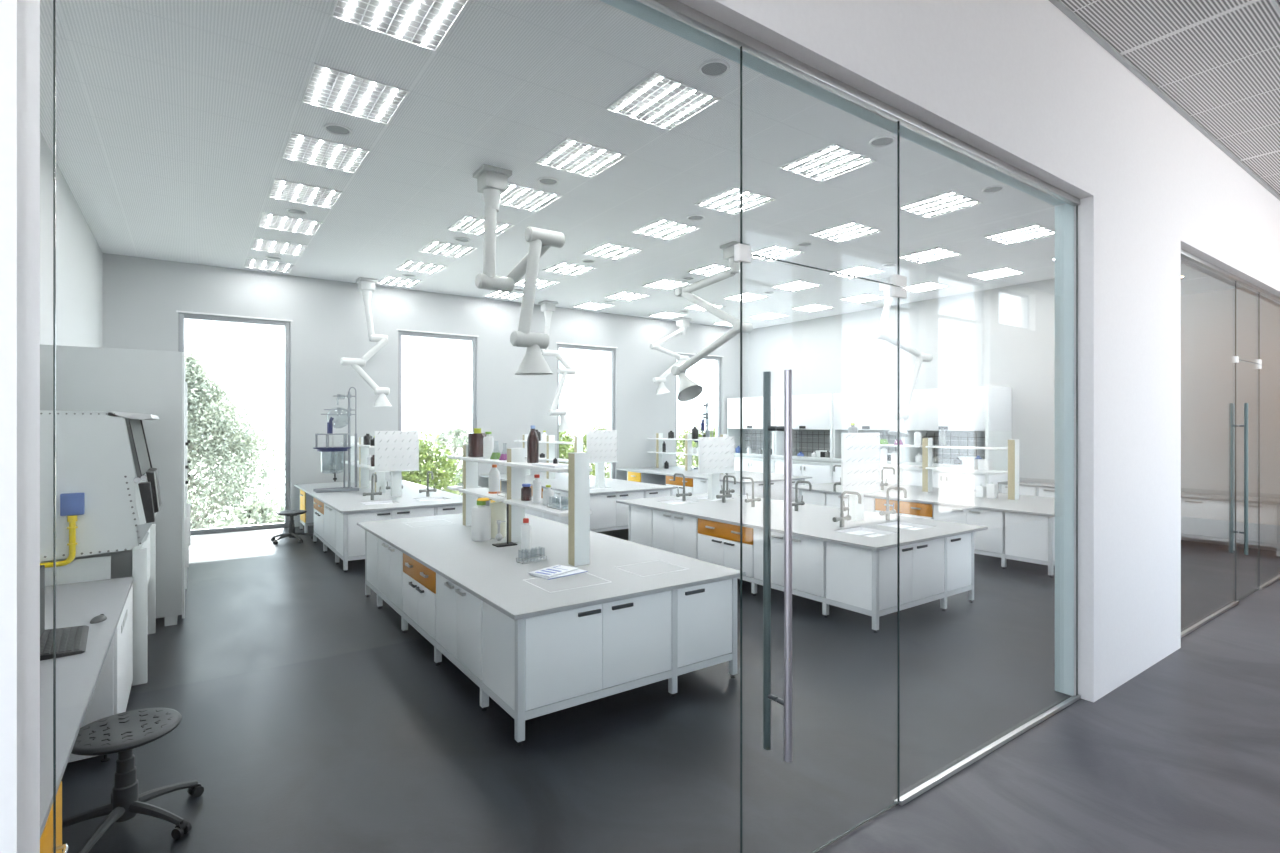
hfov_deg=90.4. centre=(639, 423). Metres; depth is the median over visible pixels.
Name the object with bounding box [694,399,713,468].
stand
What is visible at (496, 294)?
recessed light
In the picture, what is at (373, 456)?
bottle
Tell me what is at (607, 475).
leafy tree
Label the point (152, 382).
tall cabinet
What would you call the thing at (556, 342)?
trim
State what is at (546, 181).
ceiling speaker
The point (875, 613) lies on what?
frame
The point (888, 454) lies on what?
instrument box
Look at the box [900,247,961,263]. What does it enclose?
recessed light
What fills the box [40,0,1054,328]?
ceiling
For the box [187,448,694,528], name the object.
ground
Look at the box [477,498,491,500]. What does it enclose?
lid
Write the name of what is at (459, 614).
base cabinet
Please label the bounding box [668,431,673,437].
bottle
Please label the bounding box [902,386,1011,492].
fume hood
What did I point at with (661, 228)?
recessed light
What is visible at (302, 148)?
recessed light
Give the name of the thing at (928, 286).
recessed light
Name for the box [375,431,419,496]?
board
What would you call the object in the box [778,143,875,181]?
recessed light
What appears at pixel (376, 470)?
drip tray
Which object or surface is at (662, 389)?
hood
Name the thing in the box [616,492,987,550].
countertop
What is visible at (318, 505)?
base cabinet
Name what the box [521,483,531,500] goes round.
jar
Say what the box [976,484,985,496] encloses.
dispenser bottle
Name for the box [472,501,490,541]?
bottle
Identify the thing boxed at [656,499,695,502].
basin
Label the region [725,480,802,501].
base cabinet
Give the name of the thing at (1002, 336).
wall
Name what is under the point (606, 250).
recessed light
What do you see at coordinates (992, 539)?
base cabinet
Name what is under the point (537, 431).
bottle
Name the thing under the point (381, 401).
hood
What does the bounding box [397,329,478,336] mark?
trim
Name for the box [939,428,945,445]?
bottle
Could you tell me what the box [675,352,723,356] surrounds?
trim
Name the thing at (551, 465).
paper stack
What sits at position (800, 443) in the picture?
sash
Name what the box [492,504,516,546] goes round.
stand
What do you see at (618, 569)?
countertop
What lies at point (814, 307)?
recessed light
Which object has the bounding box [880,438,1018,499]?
shelf unit
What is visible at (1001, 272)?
recessed light
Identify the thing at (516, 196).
recessed light
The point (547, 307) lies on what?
extraction arm
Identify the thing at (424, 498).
basin
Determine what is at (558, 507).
test tube rack
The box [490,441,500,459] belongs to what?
flask
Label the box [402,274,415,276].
outlet
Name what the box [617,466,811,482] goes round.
countertop
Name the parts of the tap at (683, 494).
spout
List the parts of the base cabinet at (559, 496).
door, door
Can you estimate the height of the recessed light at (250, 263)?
0.012 m
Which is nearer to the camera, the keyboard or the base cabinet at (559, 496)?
the keyboard
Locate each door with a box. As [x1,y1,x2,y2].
[734,243,906,852]
[1229,356,1261,600]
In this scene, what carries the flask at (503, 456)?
on the shelf unit at (578, 469)
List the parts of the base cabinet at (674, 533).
door, door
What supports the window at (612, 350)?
in the wall at (142, 297)
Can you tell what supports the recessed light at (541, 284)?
in the ceiling at (175, 119)
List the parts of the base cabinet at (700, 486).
door, door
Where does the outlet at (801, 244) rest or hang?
attached to the ceiling at (175, 119)
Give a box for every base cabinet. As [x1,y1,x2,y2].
[68,583,132,762]
[300,489,313,522]
[314,498,323,538]
[324,499,443,549]
[336,505,462,555]
[367,531,377,588]
[378,538,402,610]
[403,553,435,639]
[436,573,482,679]
[483,579,731,710]
[490,480,506,506]
[525,486,542,517]
[543,488,600,524]
[590,490,669,529]
[628,471,664,484]
[631,499,721,546]
[653,510,698,558]
[666,476,692,495]
[693,479,722,493]
[698,518,753,577]
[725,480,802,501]
[754,525,912,596]
[802,490,825,505]
[826,493,874,511]
[826,527,970,610]
[875,498,933,519]
[934,505,1004,553]
[1002,485,1035,495]
[1005,512,1054,560]
[1039,487,1054,497]
[1181,498,1228,537]
[1236,502,1276,543]
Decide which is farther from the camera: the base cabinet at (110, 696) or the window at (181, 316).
the window at (181, 316)
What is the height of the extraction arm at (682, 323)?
2.092 m
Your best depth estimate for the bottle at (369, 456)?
11.40 m
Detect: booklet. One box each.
[528,565,577,577]
[530,569,587,579]
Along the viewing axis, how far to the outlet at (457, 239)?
9.86 m
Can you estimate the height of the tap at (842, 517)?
0.416 m
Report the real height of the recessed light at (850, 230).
0.012 m
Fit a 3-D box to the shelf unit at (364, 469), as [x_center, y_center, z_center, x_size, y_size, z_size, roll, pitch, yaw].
[-5.112,0.705,11.751,0.320,0.929,2.592,0,0,-35]
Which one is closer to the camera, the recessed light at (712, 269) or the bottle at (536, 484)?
the bottle at (536, 484)
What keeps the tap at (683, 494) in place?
on the countertop at (812, 521)
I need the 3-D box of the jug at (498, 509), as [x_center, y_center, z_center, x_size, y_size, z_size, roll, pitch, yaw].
[-1.474,0.980,6.579,0.170,0.380,0.170,0,0,-35]
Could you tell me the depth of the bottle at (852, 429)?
12.17 m
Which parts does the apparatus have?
plate, foot frame, arch rod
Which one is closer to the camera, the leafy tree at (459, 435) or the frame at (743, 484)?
the frame at (743, 484)
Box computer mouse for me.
[90,614,106,623]
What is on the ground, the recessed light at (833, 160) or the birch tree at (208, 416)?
the birch tree at (208, 416)
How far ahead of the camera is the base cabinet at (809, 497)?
11.41 m
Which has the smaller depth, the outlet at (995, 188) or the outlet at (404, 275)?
the outlet at (995, 188)
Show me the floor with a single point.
(310, 722)
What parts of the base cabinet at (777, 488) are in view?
door, door, door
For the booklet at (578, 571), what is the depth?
4.91 m
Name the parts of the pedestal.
handle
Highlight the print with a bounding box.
[536,565,565,574]
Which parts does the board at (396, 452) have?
post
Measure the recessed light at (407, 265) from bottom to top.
0.012 m
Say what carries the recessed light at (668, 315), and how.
in the ceiling at (175, 119)
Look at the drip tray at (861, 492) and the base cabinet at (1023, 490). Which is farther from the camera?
the base cabinet at (1023, 490)
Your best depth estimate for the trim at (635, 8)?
3.06 m
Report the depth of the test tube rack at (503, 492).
6.52 m
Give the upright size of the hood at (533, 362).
0.348 m
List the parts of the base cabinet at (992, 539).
door, door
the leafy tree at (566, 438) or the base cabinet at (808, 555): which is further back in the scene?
the leafy tree at (566, 438)
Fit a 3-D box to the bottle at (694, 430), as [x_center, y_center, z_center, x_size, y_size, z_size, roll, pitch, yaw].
[1.359,0.214,15.729,0.160,0.320,0.160,0,0,-35]
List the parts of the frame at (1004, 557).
leg, leg, leg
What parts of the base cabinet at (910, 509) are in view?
door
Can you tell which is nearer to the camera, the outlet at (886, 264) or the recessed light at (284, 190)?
the recessed light at (284, 190)
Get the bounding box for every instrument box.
[816,450,829,456]
[887,453,890,460]
[958,456,984,464]
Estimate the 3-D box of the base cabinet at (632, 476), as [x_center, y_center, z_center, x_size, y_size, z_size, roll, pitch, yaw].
[0.569,1.504,16.573,1.834,0.583,0.596,0,0,-35]
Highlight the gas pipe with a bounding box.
[40,515,77,567]
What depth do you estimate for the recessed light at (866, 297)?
14.55 m
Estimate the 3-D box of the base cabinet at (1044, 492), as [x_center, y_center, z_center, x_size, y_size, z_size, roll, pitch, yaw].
[8.079,1.504,12.094,0.674,0.583,0.640,0,0,-35]
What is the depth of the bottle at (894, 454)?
11.46 m
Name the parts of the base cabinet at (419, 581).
door, drawer, door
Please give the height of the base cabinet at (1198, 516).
0.583 m
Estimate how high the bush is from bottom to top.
4.566 m
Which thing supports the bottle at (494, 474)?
on the shelf unit at (578, 469)
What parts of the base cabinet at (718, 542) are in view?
door, drawer, door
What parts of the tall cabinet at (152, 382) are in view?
door, handle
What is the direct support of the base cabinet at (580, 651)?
attached to the frame at (519, 714)
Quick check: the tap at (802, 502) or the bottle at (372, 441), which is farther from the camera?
the bottle at (372, 441)
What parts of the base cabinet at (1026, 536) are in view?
door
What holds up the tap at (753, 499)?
on the countertop at (812, 521)
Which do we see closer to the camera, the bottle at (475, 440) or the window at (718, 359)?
the bottle at (475, 440)
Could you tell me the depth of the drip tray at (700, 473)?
9.72 m
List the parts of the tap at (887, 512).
spout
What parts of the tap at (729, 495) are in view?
spout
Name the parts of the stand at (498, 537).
rod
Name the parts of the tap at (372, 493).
spout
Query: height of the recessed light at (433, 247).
0.012 m
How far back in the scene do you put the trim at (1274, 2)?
4.20 m
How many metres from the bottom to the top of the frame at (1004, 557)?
0.800 m
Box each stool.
[62,708,203,852]
[271,510,312,543]
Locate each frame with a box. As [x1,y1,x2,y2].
[53,0,1080,852]
[300,504,462,571]
[365,530,736,745]
[489,480,672,531]
[627,471,804,494]
[629,505,973,632]
[799,489,1054,576]
[999,484,1279,557]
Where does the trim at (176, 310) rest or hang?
attached to the wall at (142, 297)
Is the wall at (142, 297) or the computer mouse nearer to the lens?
the computer mouse
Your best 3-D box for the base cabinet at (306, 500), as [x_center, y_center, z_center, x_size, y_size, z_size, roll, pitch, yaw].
[-5.519,1.504,12.261,1.834,0.583,0.596,0,0,-35]
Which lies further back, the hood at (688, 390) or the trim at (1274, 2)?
the hood at (688, 390)
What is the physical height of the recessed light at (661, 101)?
0.012 m
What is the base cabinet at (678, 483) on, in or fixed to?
on the frame at (743, 484)
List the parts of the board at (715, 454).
post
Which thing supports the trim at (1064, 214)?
attached to the wall at (1020, 83)
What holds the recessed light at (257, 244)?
in the ceiling at (175, 119)
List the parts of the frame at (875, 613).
leg, leg, leg, leg, leg, leg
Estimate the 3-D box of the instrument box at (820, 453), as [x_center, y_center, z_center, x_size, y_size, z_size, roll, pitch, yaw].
[4.822,0.825,16.476,0.243,0.270,0.480,0,0,-35]
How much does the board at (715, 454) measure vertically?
0.974 m
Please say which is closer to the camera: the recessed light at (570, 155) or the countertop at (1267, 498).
the recessed light at (570, 155)
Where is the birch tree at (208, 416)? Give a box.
[184,346,284,529]
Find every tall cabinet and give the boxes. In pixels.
[40,344,188,625]
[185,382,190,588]
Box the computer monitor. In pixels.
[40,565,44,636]
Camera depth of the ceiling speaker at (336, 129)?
6.18 m
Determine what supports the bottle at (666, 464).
on the countertop at (757, 476)
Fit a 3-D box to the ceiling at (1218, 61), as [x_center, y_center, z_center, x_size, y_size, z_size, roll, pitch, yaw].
[4.423,-2.840,2.839,24.500,0.120,4.160,0,0,-35]
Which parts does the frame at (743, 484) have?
rail, leg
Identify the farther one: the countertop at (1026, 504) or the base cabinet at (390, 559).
the countertop at (1026, 504)
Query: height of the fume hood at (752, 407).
2.760 m
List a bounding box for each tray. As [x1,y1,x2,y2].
[376,470,419,471]
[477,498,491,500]
[699,472,735,474]
[844,490,881,494]
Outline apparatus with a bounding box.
[313,387,358,492]
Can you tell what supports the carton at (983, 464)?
on the shelf unit at (927, 446)
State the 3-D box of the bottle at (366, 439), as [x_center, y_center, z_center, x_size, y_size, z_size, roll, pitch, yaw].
[-4.914,0.275,11.470,0.150,0.200,0.150,0,0,-35]
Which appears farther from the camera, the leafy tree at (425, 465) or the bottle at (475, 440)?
the leafy tree at (425, 465)
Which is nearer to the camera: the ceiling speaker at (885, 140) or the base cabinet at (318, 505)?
the ceiling speaker at (885, 140)
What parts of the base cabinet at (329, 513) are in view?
door, door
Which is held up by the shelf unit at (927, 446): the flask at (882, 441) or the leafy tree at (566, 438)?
the flask at (882, 441)
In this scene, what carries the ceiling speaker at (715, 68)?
attached to the ceiling at (175, 119)
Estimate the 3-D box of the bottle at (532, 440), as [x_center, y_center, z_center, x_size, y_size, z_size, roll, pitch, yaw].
[-1.034,0.195,6.130,0.112,0.360,0.112,0,0,-35]
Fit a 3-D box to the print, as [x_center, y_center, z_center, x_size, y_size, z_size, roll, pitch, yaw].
[-0.665,1.146,4.985,0.160,0.001,0.290,0,0,35]
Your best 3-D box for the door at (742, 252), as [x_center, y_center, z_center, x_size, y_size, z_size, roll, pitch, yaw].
[0.904,0.604,3.020,1.222,2.768,0.158,0,0,-35]
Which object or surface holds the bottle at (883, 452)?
on the shelf unit at (927, 446)
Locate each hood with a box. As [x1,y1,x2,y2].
[40,410,160,685]
[373,393,390,406]
[515,344,552,374]
[558,415,573,431]
[656,382,669,393]
[677,372,702,401]
[727,396,774,473]
[774,393,832,484]
[832,390,902,484]
[888,419,908,436]
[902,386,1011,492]
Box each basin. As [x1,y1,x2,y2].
[360,500,398,503]
[415,497,448,500]
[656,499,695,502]
[836,527,896,534]
[876,521,935,527]
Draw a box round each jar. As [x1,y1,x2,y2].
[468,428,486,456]
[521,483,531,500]
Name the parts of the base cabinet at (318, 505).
door, drawer, door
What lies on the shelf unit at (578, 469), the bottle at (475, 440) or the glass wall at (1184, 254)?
the bottle at (475, 440)
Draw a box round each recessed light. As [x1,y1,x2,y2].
[244,258,294,272]
[250,238,306,255]
[258,212,322,235]
[268,178,342,208]
[282,131,369,173]
[301,63,408,124]
[330,0,469,51]
[377,276,422,287]
[395,260,447,273]
[418,240,476,257]
[447,215,514,236]
[484,291,522,299]
[500,183,562,211]
[516,278,558,288]
[535,137,627,177]
[542,262,596,275]
[573,302,614,309]
[582,243,642,259]
[605,72,720,130]
[605,291,649,300]
[631,218,700,239]
[642,279,691,289]
[649,312,685,318]
[683,304,725,310]
[687,264,742,275]
[694,186,775,214]
[713,321,731,325]
[723,293,769,301]
[750,313,788,319]
[751,245,804,261]
[772,280,822,291]
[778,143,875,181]
[791,304,834,311]
[810,221,881,242]
[828,265,885,278]
[840,294,884,302]
[900,190,981,217]
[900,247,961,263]
[905,282,949,292]
[966,267,1023,280]
[984,224,1054,244]
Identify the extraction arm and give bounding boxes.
[341,277,390,406]
[473,164,564,374]
[538,300,575,431]
[650,317,691,393]
[671,241,752,401]
[874,277,932,436]
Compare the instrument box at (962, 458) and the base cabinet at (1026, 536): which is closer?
the base cabinet at (1026, 536)
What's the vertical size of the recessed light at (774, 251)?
0.012 m
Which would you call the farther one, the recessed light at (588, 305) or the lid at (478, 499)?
the recessed light at (588, 305)
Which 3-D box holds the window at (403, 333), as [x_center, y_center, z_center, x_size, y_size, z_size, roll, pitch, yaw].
[-4.473,0.007,14.049,1.740,3.985,0.080,0,0,-35]
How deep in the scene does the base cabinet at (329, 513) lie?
9.46 m
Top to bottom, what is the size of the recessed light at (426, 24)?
0.012 m
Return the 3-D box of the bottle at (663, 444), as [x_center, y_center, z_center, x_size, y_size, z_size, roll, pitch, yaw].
[0.636,0.600,16.749,0.090,0.280,0.090,0,0,-35]
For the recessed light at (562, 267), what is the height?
0.012 m
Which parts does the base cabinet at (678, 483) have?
door, drawer, door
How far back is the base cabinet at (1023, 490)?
12.38 m
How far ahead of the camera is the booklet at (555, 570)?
4.95 m
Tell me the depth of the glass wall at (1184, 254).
7.08 m
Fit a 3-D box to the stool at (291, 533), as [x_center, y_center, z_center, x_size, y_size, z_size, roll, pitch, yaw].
[-5.972,1.747,10.855,0.652,0.504,0.675,0,0,3]
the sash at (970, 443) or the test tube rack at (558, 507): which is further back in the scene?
the sash at (970, 443)
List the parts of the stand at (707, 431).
arch rod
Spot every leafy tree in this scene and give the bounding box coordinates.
[402,431,462,495]
[420,420,471,494]
[559,425,592,475]
[561,424,609,477]
[676,425,713,466]
[680,426,714,465]
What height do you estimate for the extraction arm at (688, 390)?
2.481 m
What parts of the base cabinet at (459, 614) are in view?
door, handle, handle, door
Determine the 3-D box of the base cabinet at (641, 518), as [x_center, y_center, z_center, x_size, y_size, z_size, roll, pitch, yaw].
[0.734,1.504,9.746,1.766,0.583,0.524,0,0,-35]
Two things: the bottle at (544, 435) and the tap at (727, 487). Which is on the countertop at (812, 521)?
the tap at (727, 487)
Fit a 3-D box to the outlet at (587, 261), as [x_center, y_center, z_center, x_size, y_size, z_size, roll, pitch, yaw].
[-0.911,-2.872,11.189,0.257,0.016,0.289,0,0,-35]
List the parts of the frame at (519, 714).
leg, leg, leg, leg, leg, leg, rail, leg, leg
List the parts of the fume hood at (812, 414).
door, casing, door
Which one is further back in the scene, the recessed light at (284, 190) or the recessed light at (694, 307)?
the recessed light at (694, 307)
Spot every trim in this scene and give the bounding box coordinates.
[176,310,291,321]
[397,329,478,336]
[556,342,616,347]
[600,0,1065,205]
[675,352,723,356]
[1049,0,1279,200]
[1055,203,1073,695]
[1271,0,1279,13]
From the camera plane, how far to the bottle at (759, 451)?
18.01 m
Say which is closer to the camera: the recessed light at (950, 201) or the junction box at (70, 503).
the junction box at (70, 503)
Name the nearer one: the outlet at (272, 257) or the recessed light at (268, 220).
the recessed light at (268, 220)
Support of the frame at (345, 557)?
on the floor
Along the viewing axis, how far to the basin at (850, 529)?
7.08 m
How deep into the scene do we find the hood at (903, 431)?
12.80 m
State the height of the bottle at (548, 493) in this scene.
0.180 m
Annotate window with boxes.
[178,313,289,534]
[398,331,475,432]
[557,344,614,478]
[680,354,720,436]
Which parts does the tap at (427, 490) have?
spout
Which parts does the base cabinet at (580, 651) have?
door, handle, handle, door, handle, door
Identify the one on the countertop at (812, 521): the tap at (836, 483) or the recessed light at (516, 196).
the tap at (836, 483)
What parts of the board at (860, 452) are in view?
post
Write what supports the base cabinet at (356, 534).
attached to the frame at (345, 557)
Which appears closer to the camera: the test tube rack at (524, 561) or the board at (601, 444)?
the test tube rack at (524, 561)
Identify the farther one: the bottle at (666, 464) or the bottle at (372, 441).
the bottle at (666, 464)
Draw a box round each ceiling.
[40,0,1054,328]
[1060,0,1279,195]
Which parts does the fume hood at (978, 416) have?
door, control panel, casing, door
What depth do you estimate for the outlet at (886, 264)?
11.48 m
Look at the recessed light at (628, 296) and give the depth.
14.30 m
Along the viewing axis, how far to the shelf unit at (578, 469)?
5.91 m
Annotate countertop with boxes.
[295,480,462,513]
[357,510,745,619]
[481,472,675,494]
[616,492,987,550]
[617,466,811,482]
[792,482,1054,516]
[998,477,1279,504]
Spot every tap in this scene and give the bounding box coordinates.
[363,473,381,499]
[419,471,436,496]
[673,473,691,500]
[716,475,735,502]
[720,473,734,497]
[742,476,760,506]
[792,480,811,510]
[832,491,860,526]
[833,482,848,510]
[879,486,906,520]
[880,467,894,489]
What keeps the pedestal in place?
attached to the desk
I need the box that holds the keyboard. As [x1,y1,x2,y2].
[40,625,88,660]
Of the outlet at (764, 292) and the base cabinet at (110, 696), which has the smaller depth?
the base cabinet at (110, 696)
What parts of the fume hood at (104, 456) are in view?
panel, sash, sash trim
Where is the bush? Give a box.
[200,495,284,528]
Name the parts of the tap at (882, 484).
spout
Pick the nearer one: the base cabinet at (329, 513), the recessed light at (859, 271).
the base cabinet at (329, 513)
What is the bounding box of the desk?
[40,577,133,837]
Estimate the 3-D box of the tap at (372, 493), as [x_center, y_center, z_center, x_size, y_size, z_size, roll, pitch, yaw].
[-4.055,0.962,9.687,0.270,0.416,0.280,0,0,-35]
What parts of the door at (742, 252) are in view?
pivot plate, pivot plate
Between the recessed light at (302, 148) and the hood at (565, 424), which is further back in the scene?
the hood at (565, 424)
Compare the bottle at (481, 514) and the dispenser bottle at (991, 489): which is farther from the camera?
the dispenser bottle at (991, 489)
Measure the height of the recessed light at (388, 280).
0.012 m
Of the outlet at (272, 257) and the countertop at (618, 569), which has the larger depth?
the outlet at (272, 257)
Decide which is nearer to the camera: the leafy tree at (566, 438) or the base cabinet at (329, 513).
the base cabinet at (329, 513)
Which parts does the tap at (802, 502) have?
spout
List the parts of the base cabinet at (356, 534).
door, door, door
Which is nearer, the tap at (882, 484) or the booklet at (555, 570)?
the booklet at (555, 570)
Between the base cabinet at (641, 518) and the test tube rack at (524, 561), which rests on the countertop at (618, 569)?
the test tube rack at (524, 561)
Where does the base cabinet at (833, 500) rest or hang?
on the frame at (1004, 557)
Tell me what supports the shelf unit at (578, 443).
on the countertop at (560, 483)
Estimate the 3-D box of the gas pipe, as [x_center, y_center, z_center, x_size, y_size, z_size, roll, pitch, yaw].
[-4.317,0.850,4.503,0.500,0.368,0.060,0,0,-35]
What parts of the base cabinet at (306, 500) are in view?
drawer, drawer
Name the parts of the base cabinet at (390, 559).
door, door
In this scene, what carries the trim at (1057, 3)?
attached to the wall at (1020, 83)
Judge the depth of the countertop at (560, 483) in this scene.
12.29 m
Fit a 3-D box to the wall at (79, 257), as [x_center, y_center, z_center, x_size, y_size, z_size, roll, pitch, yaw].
[-5.696,-0.440,5.793,0.200,4.880,11.860,0,0,-35]
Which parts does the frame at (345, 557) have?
leg, leg, leg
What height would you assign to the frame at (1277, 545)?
0.800 m
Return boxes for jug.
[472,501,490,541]
[489,501,505,537]
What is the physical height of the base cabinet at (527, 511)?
0.583 m
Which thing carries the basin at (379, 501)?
in the countertop at (347, 501)
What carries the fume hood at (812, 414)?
on the floor
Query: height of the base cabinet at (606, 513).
0.587 m
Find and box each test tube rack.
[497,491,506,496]
[516,547,546,563]
[547,496,567,510]
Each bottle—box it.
[363,434,371,444]
[367,455,370,464]
[370,436,374,445]
[371,455,374,465]
[483,432,493,458]
[488,464,500,493]
[521,518,530,552]
[527,425,538,462]
[532,474,540,502]
[535,430,540,440]
[542,431,546,440]
[543,485,553,504]
[662,441,665,451]
[664,461,668,468]
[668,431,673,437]
[692,426,697,438]
[735,446,739,452]
[757,448,762,453]
[825,451,829,457]
[848,423,856,432]
[880,448,886,463]
[891,451,896,464]
[914,432,920,444]
[915,453,921,462]
[934,455,941,463]
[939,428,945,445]
[953,458,961,464]
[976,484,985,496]
[986,482,997,498]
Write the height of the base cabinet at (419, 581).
0.583 m
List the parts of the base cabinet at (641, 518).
panel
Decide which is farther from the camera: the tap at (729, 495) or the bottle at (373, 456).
the bottle at (373, 456)
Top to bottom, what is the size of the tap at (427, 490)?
0.416 m
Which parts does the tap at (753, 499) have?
spout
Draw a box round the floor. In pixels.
[61,509,1279,852]
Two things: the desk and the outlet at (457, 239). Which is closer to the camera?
the desk
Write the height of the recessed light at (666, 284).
0.012 m
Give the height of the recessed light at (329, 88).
0.012 m
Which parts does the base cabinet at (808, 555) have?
door, door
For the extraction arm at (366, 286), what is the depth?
12.63 m
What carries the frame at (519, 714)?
on the floor
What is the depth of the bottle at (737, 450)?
18.70 m
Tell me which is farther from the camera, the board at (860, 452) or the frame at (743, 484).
the frame at (743, 484)
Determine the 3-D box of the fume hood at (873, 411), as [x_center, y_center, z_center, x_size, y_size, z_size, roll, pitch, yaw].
[5.691,0.620,15.230,0.995,2.760,1.874,0,0,-35]
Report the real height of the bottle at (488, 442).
0.290 m
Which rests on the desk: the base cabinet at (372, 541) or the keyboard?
the keyboard
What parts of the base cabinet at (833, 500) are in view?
door, door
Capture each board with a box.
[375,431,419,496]
[587,430,617,487]
[698,437,735,499]
[841,432,883,520]
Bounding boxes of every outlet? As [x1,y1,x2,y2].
[265,255,281,259]
[286,208,307,214]
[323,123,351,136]
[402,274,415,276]
[454,237,470,242]
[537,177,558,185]
[581,259,595,263]
[682,277,694,279]
[687,214,704,220]
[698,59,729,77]
[763,291,774,293]
[797,242,812,246]
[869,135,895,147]
[881,263,896,266]
[981,185,1004,193]
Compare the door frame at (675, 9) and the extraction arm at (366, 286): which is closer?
the door frame at (675, 9)
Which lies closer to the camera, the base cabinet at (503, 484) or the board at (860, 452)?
the board at (860, 452)
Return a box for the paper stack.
[532,462,567,467]
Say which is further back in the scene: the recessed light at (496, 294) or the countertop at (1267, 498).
the recessed light at (496, 294)
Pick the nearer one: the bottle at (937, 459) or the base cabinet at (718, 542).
the base cabinet at (718, 542)
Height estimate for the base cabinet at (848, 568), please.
0.587 m
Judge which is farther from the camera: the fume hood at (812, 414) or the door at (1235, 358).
the fume hood at (812, 414)
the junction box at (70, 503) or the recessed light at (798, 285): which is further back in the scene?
the recessed light at (798, 285)
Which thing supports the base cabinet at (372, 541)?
attached to the frame at (519, 714)
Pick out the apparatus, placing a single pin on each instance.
(330, 427)
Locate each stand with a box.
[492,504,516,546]
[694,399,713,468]
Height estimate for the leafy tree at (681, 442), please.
6.058 m
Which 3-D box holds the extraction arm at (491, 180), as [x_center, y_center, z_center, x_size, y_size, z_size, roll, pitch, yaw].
[-1.403,-1.716,7.203,1.046,2.325,0.543,0,0,18]
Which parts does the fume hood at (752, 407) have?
door, casing, door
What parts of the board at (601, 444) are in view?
post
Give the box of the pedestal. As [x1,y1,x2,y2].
[40,781,68,852]
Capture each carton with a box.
[964,458,977,469]
[978,459,991,469]
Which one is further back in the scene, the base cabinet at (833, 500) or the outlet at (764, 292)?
the outlet at (764, 292)
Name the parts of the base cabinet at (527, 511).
door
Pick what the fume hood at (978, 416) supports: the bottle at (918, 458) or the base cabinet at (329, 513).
the bottle at (918, 458)
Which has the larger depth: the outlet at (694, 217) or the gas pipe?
the outlet at (694, 217)
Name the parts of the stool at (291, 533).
leg, leg, seat, leg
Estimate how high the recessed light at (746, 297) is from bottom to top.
0.012 m
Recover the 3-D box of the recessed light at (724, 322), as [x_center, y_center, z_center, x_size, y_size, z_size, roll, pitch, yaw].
[2.596,-2.873,18.137,0.740,0.012,0.740,0,0,-35]
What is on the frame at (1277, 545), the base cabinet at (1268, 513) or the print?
the base cabinet at (1268, 513)
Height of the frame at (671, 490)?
0.800 m
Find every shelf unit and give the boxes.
[341,436,384,492]
[447,445,591,565]
[514,434,583,478]
[647,433,727,473]
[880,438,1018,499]
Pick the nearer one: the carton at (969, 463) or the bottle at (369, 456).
the carton at (969, 463)
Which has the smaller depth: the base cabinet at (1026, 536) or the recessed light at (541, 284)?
the base cabinet at (1026, 536)
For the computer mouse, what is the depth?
3.72 m
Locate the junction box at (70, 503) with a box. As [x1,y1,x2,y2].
[60,493,84,515]
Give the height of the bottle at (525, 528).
0.310 m
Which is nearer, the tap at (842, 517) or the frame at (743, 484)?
the tap at (842, 517)
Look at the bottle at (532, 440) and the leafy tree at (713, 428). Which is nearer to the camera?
the bottle at (532, 440)
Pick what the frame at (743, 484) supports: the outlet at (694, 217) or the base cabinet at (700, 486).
the base cabinet at (700, 486)
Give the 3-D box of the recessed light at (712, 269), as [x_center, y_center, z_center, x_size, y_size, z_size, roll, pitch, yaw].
[1.399,-2.873,11.921,0.740,0.012,0.740,0,0,-35]
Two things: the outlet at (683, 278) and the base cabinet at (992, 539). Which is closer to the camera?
the base cabinet at (992, 539)
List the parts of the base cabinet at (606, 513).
door, door, door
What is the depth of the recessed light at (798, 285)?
13.23 m
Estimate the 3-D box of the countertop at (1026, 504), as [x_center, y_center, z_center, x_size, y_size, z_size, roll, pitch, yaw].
[4.904,1.185,10.667,2.106,0.030,4.511,0,0,-35]
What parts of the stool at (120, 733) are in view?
leg, leg, seat, leg, leg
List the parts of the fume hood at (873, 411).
door, casing, door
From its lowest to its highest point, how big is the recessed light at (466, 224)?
0.012 m
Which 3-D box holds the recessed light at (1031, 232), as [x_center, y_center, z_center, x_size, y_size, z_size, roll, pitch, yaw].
[5.795,-2.873,9.668,0.740,0.012,0.740,0,0,-35]
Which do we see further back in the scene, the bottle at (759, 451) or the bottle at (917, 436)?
the bottle at (759, 451)
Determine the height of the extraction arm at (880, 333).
3.142 m
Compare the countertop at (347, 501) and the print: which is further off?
the countertop at (347, 501)
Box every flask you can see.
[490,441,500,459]
[499,444,506,459]
[880,430,888,444]
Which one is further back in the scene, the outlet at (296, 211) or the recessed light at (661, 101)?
the outlet at (296, 211)
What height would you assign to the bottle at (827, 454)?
0.285 m
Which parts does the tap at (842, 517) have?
spout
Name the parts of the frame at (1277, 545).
leg, leg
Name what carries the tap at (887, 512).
on the countertop at (812, 521)
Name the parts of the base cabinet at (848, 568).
door, handle, handle, door, door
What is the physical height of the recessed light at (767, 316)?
0.012 m
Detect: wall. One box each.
[0,0,1279,852]
[40,131,102,347]
[103,253,747,526]
[748,263,1279,550]
[1181,249,1279,637]
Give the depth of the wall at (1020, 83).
4.41 m
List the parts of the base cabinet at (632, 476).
drawer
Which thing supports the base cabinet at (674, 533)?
on the frame at (875, 613)

